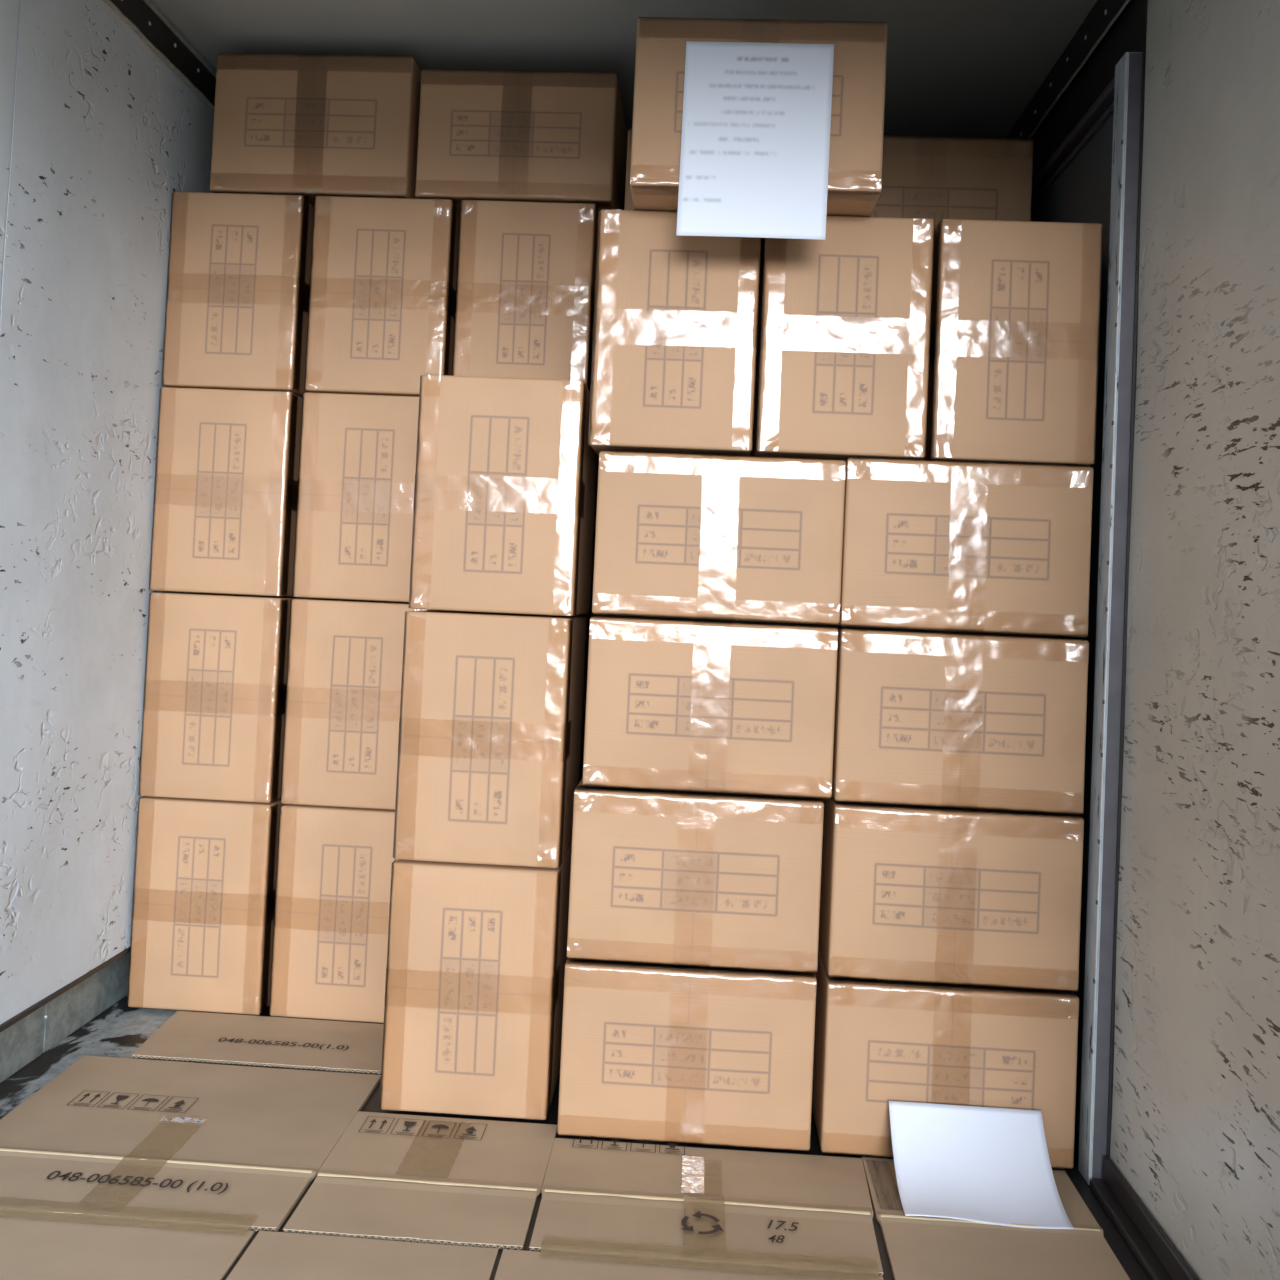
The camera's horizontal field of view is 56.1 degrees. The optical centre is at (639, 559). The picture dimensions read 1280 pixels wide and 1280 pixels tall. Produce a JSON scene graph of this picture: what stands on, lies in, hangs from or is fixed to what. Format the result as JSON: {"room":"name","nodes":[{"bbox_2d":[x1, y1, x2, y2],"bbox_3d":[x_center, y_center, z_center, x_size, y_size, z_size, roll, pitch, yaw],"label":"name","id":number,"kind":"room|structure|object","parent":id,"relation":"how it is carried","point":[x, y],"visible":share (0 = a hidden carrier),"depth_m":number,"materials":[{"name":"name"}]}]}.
{"room":"truck cargo interior","nodes":[
{"label":"truck cargo interior","id":0,"kind":"room"},
{"bbox_2d":[0,0,293,1024],"bbox_3d":[-0.944,-0.145,1.980,0.103,1.670,2.950,2,-2,3],"label":"wall","id":1,"kind":"structure","parent":0,"point":[98,133],"depth_m":1.91,"materials":[{"name":"paint"}]},
{"bbox_2d":[0,952,129,1082],"bbox_3d":[-0.981,0.751,1.953,0.028,0.106,2.948,2,-2,3],"label":"baseboard","id":2,"kind":"structure","parent":1,"relation":"attached to","point":[24,1041],"depth_m":2.01,"materials":[{"name":"metal"}]},
{"bbox_2d":[0,947,129,1031],"bbox_3d":[-0.961,0.695,1.954,0.063,0.008,2.950,2,-2,3],"label":"trim","id":3,"kind":"structure","parent":1,"relation":"attached to","point":[31,1009],"depth_m":1.92,"materials":[{"name":"grey metal"}]},
{"bbox_2d":[103,0,215,111],"bbox_3d":[-0.859,-0.933,1.923,0.010,0.068,3.104,2,-2,3],"label":"trim","id":4,"kind":"structure","parent":1,"relation":"attached to","point":[140,16],"depth_m":2.15,"materials":[{"name":"black metal"}]},
{"bbox_2d":[0,995,1150,1279],"bbox_3d":[-0.140,0.871,1.933,1.840,0.060,3.000,2,-2,3],"label":"floor","id":5,"kind":"structure","parent":0,"point":[121,1029],"depth_m":1.83,"materials":[{"name":"grey metal"}]},
{"bbox_2d":[0,1217,253,1279],"bbox_3d":[-0.697,0.796,1.295,0.447,0.004,0.329,2,-2,3],"label":"carton","id":6,"kind":"object","parent":5,"relation":"on","point":[30,1249],"visible":1,"depth_m":1.39,"materials":[{"name":"brown cardboard"}]},
{"bbox_2d":[0,1056,380,1234],"bbox_3d":[-0.668,0.805,1.687,0.488,0.011,0.484,2,-2,3],"label":"carton","id":7,"kind":"object","parent":5,"relation":"on","point":[128,1142],"visible":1,"depth_m":1.66,"materials":[{"name":"brown cardboard"}]},
{"bbox_2d":[127,796,282,1014],"bbox_3d":[-0.785,0.627,2.301,0.247,0.374,0.304,2,-2,3],"label":"cardboard box","id":8,"kind":"object","parent":5,"relation":"on","point":[204,888],"visible":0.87,"depth_m":2.15,"materials":[{"name":"brown cardboard"}]},
{"bbox_2d":[138,592,328,802],"bbox_3d":[-0.769,0.253,2.312,0.247,0.368,0.304,2,-2,3],"label":"cardboard box","id":9,"kind":"object","parent":8,"relation":"on","point":[216,668],"visible":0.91,"depth_m":2.16,"materials":[{"name":"brown cardboard"}]},
{"bbox_2d":[149,387,302,595],"bbox_3d":[-0.754,-0.121,2.323,0.247,0.371,0.304,2,-2,3],"label":"cardboard box","id":10,"kind":"object","parent":9,"relation":"on","point":[227,473],"visible":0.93,"depth_m":2.17,"materials":[{"name":"brown cardboard"}]},
{"bbox_2d":[162,192,313,397],"bbox_3d":[-0.736,-0.488,2.334,0.247,0.357,0.304,2,-2,3],"label":"cardboard box","id":11,"kind":"object","parent":10,"relation":"on","point":[239,265],"visible":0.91,"depth_m":2.19,"materials":[{"name":"brown cardboard"}]},
{"bbox_2d":[210,53,420,206],"bbox_3d":[-0.592,-0.792,2.336,0.366,0.261,0.304,2,-2,4],"label":"cardboard box","id":12,"kind":"object","parent":11,"relation":"on","point":[309,126],"visible":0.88,"depth_m":2.19,"materials":[{"name":"brown cardboard"}]},
{"bbox_2d":[131,1011,383,1073],"bbox_3d":[-0.606,0.815,2.034,0.454,0.007,0.205,2,-2,3],"label":"carton","id":13,"kind":"object","parent":5,"relation":"on","point":[341,1046],"visible":0.96,"depth_m":2.02,"materials":[{"name":"brown cardboard"}]},
{"bbox_2d":[269,804,396,1022],"bbox_3d":[-0.520,0.638,2.288,0.257,0.374,0.304,2,-2,3],"label":"cardboard box","id":14,"kind":"object","parent":5,"relation":"on","point":[334,864],"visible":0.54,"depth_m":2.14,"materials":[{"name":"brown cardboard"}]},
{"bbox_2d":[280,599,425,809],"bbox_3d":[-0.504,0.264,2.299,0.257,0.368,0.304,2,-2,3],"label":"cardboard box","id":15,"kind":"object","parent":14,"relation":"on","point":[343,698],"visible":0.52,"depth_m":2.15,"materials":[{"name":"brown cardboard"}]},
{"bbox_2d":[292,392,418,601],"bbox_3d":[-0.485,-0.109,2.309,0.257,0.371,0.304,2,-2,3],"label":"cardboard box","id":16,"kind":"object","parent":15,"relation":"on","point":[357,461],"visible":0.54,"depth_m":2.16,"materials":[{"name":"brown cardboard"}]},
{"bbox_2d":[304,196,459,396],"bbox_3d":[-0.467,-0.476,2.320,0.257,0.357,0.304,2,-2,3],"label":"cardboard box","id":17,"kind":"object","parent":16,"relation":"on","point":[381,312],"visible":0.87,"depth_m":2.17,"materials":[{"name":"brown cardboard"}]},
{"bbox_2d":[226,1231,497,1279],"bbox_3d":[-0.322,0.812,1.276,0.290,0.004,0.329,2,-2,3],"label":"carton","id":18,"kind":"object","parent":5,"relation":"on","point":[271,1255],"visible":1,"depth_m":1.40,"materials":[{"name":"brown cardboard"}]},
{"bbox_2d":[283,1111,557,1249],"bbox_3d":[-0.278,0.821,1.607,0.299,0.009,0.332,2,-2,3],"label":"carton","id":19,"kind":"object","parent":5,"relation":"on","point":[393,1177],"visible":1,"depth_m":1.57,"materials":[{"name":"brown cardboard"}]},
{"bbox_2d":[379,841,571,1119],"bbox_3d":[-0.248,0.644,1.927,0.253,0.365,0.304,2,-2,2],"label":"cardboard box","id":20,"kind":"object","parent":5,"relation":"on","point":[477,957],"visible":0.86,"depth_m":1.78,"materials":[{"name":"brown cardboard"}]},
{"bbox_2d":[393,610,586,867],"bbox_3d":[-0.231,0.273,1.942,0.253,0.372,0.304,2,-2,2],"label":"cardboard box","id":21,"kind":"object","parent":20,"relation":"on","point":[490,738],"visible":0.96,"depth_m":1.79,"materials":[{"name":"brown cardboard"}]},
{"bbox_2d":[409,375,597,615],"bbox_3d":[-0.210,-0.094,1.957,0.253,0.356,0.304,2,-2,3],"label":"cardboard box","id":22,"kind":"object","parent":21,"relation":"on","point":[506,471],"visible":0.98,"depth_m":1.81,"materials":[{"name":"brown cardboard"}]},
{"bbox_2d":[557,959,816,1151],"bbox_3d":[0.073,0.717,1.865,0.362,0.249,0.304,2,-2,3],"label":"cardboard box","id":23,"kind":"object","parent":5,"relation":"on","point":[650,1052],"visible":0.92,"depth_m":1.72,"materials":[{"name":"brown cardboard"}]},
{"bbox_2d":[567,778,823,973],"bbox_3d":[0.086,0.468,1.879,0.362,0.248,0.304,2,-2,3],"label":"cardboard box","id":24,"kind":"object","parent":23,"relation":"on","point":[704,880],"visible":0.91,"depth_m":1.73,"materials":[{"name":"brown cardboard"}]},
{"bbox_2d":[582,615,837,799],"bbox_3d":[0.109,0.219,1.891,0.362,0.251,0.304,2,-2,3],"label":"cardboard box","id":25,"kind":"object","parent":24,"relation":"on","point":[679,704],"visible":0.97,"depth_m":1.74,"materials":[{"name":"brown cardboard"}]},
{"bbox_2d":[592,450,845,625],"bbox_3d":[0.122,-0.029,1.902,0.362,0.244,0.304,2,-2,3],"label":"cardboard box","id":26,"kind":"object","parent":25,"relation":"on","point":[713,537],"visible":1,"depth_m":1.75,"materials":[{"name":"brown cardboard"}]},
{"bbox_2d":[588,210,761,455],"bbox_3d":[0.059,-0.336,1.916,0.244,0.352,0.304,2,-2,3],"label":"cardboard box","id":27,"kind":"object","parent":26,"relation":"on","point":[676,318],"visible":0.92,"depth_m":1.77,"materials":[{"name":"brown cardboard"}]},
{"bbox_2d":[624,129,633,209],"bbox_3d":[0.155,-0.621,2.294,0.352,0.290,0.304,2,-2,3],"label":"cardboard box","id":28,"kind":"object","parent":27,"relation":"on","point":[628,197],"visible":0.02,"depth_m":2.16,"materials":[{"name":"brown cardboard"}]},
{"bbox_2d":[630,17,887,216],"bbox_3d":[0.173,-0.633,1.825,0.351,0.246,0.304,2,-2,3],"label":"cardboard box","id":29,"kind":"object","parent":27,"relation":"on","point":[860,48],"visible":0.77,"depth_m":1.68,"materials":[{"name":"brown cardboard"}]},
{"bbox_2d":[676,41,833,239],"bbox_3d":[0.160,-0.584,1.667,0.208,0.276,0.007,2,-2,3],"label":"paper notice","id":30,"kind":"object","parent":29,"relation":"attached to","point":[756,117],"visible":1,"depth_m":1.67,"materials":[{"name":"white paper"}]},
{"bbox_2d":[750,216,934,460],"bbox_3d":[0.308,-0.325,1.903,0.250,0.352,0.304,2,-2,3],"label":"cardboard box","id":31,"kind":"object","parent":26,"relation":"on","point":[845,326],"visible":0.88,"depth_m":1.75,"materials":[{"name":"brown cardboard"}]},
{"bbox_2d":[494,1249,882,1279],"bbox_3d":[0.053,0.828,1.256,0.449,0.004,0.328,2,-2,3],"label":"carton","id":32,"kind":"object","parent":5,"relation":"on","point":[513,1264],"visible":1,"depth_m":1.40,"materials":[{"name":"brown cardboard"}]},
{"bbox_2d":[529,1136,882,1279],"bbox_3d":[0.089,0.835,1.570,0.438,0.011,0.331,2,-2,3],"label":"carton","id":33,"kind":"object","parent":5,"relation":"on","point":[672,1205],"visible":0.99,"depth_m":1.54,"materials":[{"name":"brown cardboard"}]},
{"bbox_2d":[812,946,1078,1169],"bbox_3d":[0.446,0.735,1.846,0.354,0.245,0.304,2,-2,3],"label":"cardboard box","id":34,"kind":"object","parent":5,"relation":"on","point":[877,1043],"visible":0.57,"depth_m":1.70,"materials":[{"name":"brown cardboard"}]},
{"bbox_2d":[818,796,1083,991],"bbox_3d":[0.459,0.487,1.861,0.354,0.250,0.304,2,-2,3],"label":"cardboard box","id":35,"kind":"object","parent":34,"relation":"on","point":[913,894],"visible":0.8,"depth_m":1.71,"materials":[{"name":"brown cardboard"}]},
{"bbox_2d":[830,625,1088,814],"bbox_3d":[0.470,0.236,1.872,0.354,0.253,0.304,2,-2,3],"label":"cardboard box","id":36,"kind":"object","parent":35,"relation":"on","point":[926,718],"visible":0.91,"depth_m":1.72,"materials":[{"name":"brown cardboard"}]},
{"bbox_2d":[838,457,1092,637],"bbox_3d":[0.481,-0.015,1.883,0.354,0.250,0.304,2,-2,3],"label":"cardboard box","id":37,"kind":"object","parent":36,"relation":"on","point":[936,545],"visible":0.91,"depth_m":1.73,"materials":[{"name":"brown cardboard"}]},
{"bbox_2d":[921,219,1102,465],"bbox_3d":[0.556,-0.314,1.891,0.237,0.352,0.304,2,-2,3],"label":"cardboard box","id":38,"kind":"object","parent":37,"relation":"on","point":[1016,305],"visible":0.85,"depth_m":1.74,"materials":[{"name":"brown cardboard"}]},
{"bbox_2d":[870,135,1032,228],"bbox_3d":[0.520,-0.606,2.275,0.358,0.290,0.304,2,-2,3],"label":"cardboard box","id":39,"kind":"object","parent":38,"relation":"on","point":[937,178],"visible":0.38,"depth_m":2.13,"materials":[{"name":"brown cardboard"}]},
{"bbox_2d":[862,1157,1129,1279],"bbox_3d":[0.440,0.847,1.416,0.290,0.010,0.566,2,-2,3],"label":"carton","id":40,"kind":"object","parent":5,"relation":"on","point":[918,1247],"visible":0.77,"depth_m":1.48,"materials":[{"name":"brown cardboard"}]},
{"bbox_2d":[889,1101,1073,1228],"bbox_3d":[0.451,0.807,1.608,0.212,0.085,0.158,2,-2,3],"label":"blank paper","id":41,"kind":"object","parent":40,"relation":"on","point":[990,1165],"visible":1,"depth_m":1.63,"materials":[{"name":"white paper"}]},
{"bbox_3d":[-0.252,0.650,2.274,0.249,0.374,0.304,2,-2,3],"label":"cardboard box","id":42,"kind":"object","parent":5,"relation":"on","visible":0},
{"bbox_2d":[580,611,591,780],"bbox_3d":[-0.235,0.276,2.285,0.249,0.368,0.304,2,-2,3],"label":"cardboard box","id":43,"kind":"object","parent":42,"relation":"on","point":[589,615],"visible":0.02,"depth_m":2.36,"materials":[{"name":"brown cardboard"}]},
{"bbox_2d":[591,456,598,606],"bbox_3d":[-0.219,-0.097,2.296,0.249,0.371,0.304,2,-2,3],"label":"cardboard box","id":44,"kind":"object","parent":43,"relation":"on","point":[598,456],"visible":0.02,"depth_m":2.42,"materials":[{"name":"brown cardboard"}]},
{"bbox_2d":[452,200,598,392],"bbox_3d":[-0.202,-0.465,2.306,0.249,0.357,0.304,2,-2,3],"label":"cardboard box","id":45,"kind":"object","parent":44,"relation":"on","point":[525,300],"visible":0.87,"depth_m":2.16,"materials":[{"name":"brown cardboard"}]},
{"bbox_2d":[415,69,627,214],"bbox_3d":[-0.217,-0.764,2.317,0.358,0.238,0.304,2,-2,3],"label":"cardboard box","id":46,"kind":"object","parent":45,"relation":"on","point":[488,135],"visible":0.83,"depth_m":2.17,"materials":[{"name":"brown cardboard"}]},
{"bbox_2d":[149,0,1095,137],"bbox_3d":[-0.058,-0.961,1.986,1.840,0.040,3.000,2,-2,3],"label":"ceiling","id":47,"kind":"structure","parent":0,"point":[955,68],"depth_m":2.15,"materials":[{"name":"paint"}]},
{"bbox_2d":[1030,0,1279,1279],"bbox_3d":[0.748,-0.014,1.892,0.102,1.785,2.950,2,-2,3],"label":"wall","id":48,"kind":"structure","parent":0,"point":[1195,1125],"depth_m":1.43,"materials":[{"name":"paint"}]},
{"bbox_2d":[1006,0,1129,138],"bbox_3d":[0.734,-0.874,1.842,0.006,0.082,3.104,2,-2,3],"label":"trim","id":49,"kind":"structure","parent":48,"relation":"attached to","point":[1104,13],"depth_m":2.09,"materials":[{"name":"black metal"}]},
{"bbox_2d":[1031,101,1113,1131],"bbox_3d":[0.716,0.090,2.241,0.015,1.555,0.950,2,-2,3],"label":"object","id":50,"kind":"structure","parent":48,"relation":"in","point":[1081,193],"depth_m":1.84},
{"bbox_2d":[1031,77,1114,207],"bbox_3d":[0.712,0.080,2.266,0.025,1.577,1.000,2,-2,3],"label":"trim","id":51,"kind":"structure","parent":48,"relation":"attached to","point":[1106,98],"depth_m":2.00,"materials":[{"name":"metal"}]},
{"bbox_2d":[1078,52,1144,1184],"bbox_3d":[0.677,0.073,1.710,0.039,1.595,0.046,2,-2,3],"label":"metal post","id":52,"kind":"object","parent":48,"relation":"attached to","point":[1128,71],"depth_m":1.70,"materials":[{"name":"metal"}]},
{"bbox_2d":[1106,0,1147,1157],"bbox_3d":[0.686,-0.018,1.688,0.004,1.775,0.004,2,-2,3],"label":"trim","id":53,"kind":"structure","parent":48,"relation":"attached to","point":[1145,1],"depth_m":1.69,"materials":[{"name":"grey metal"}]},
{"bbox_2d":[1090,1156,1198,1279],"bbox_3d":[0.604,0.826,1.028,0.027,0.045,1.264,2,-2,3],"label":"baseboard","id":54,"kind":"structure","parent":48,"relation":"attached to","point":[1155,1252],"depth_m":1.51,"materials":[{"name":"black metal"}]}
]}

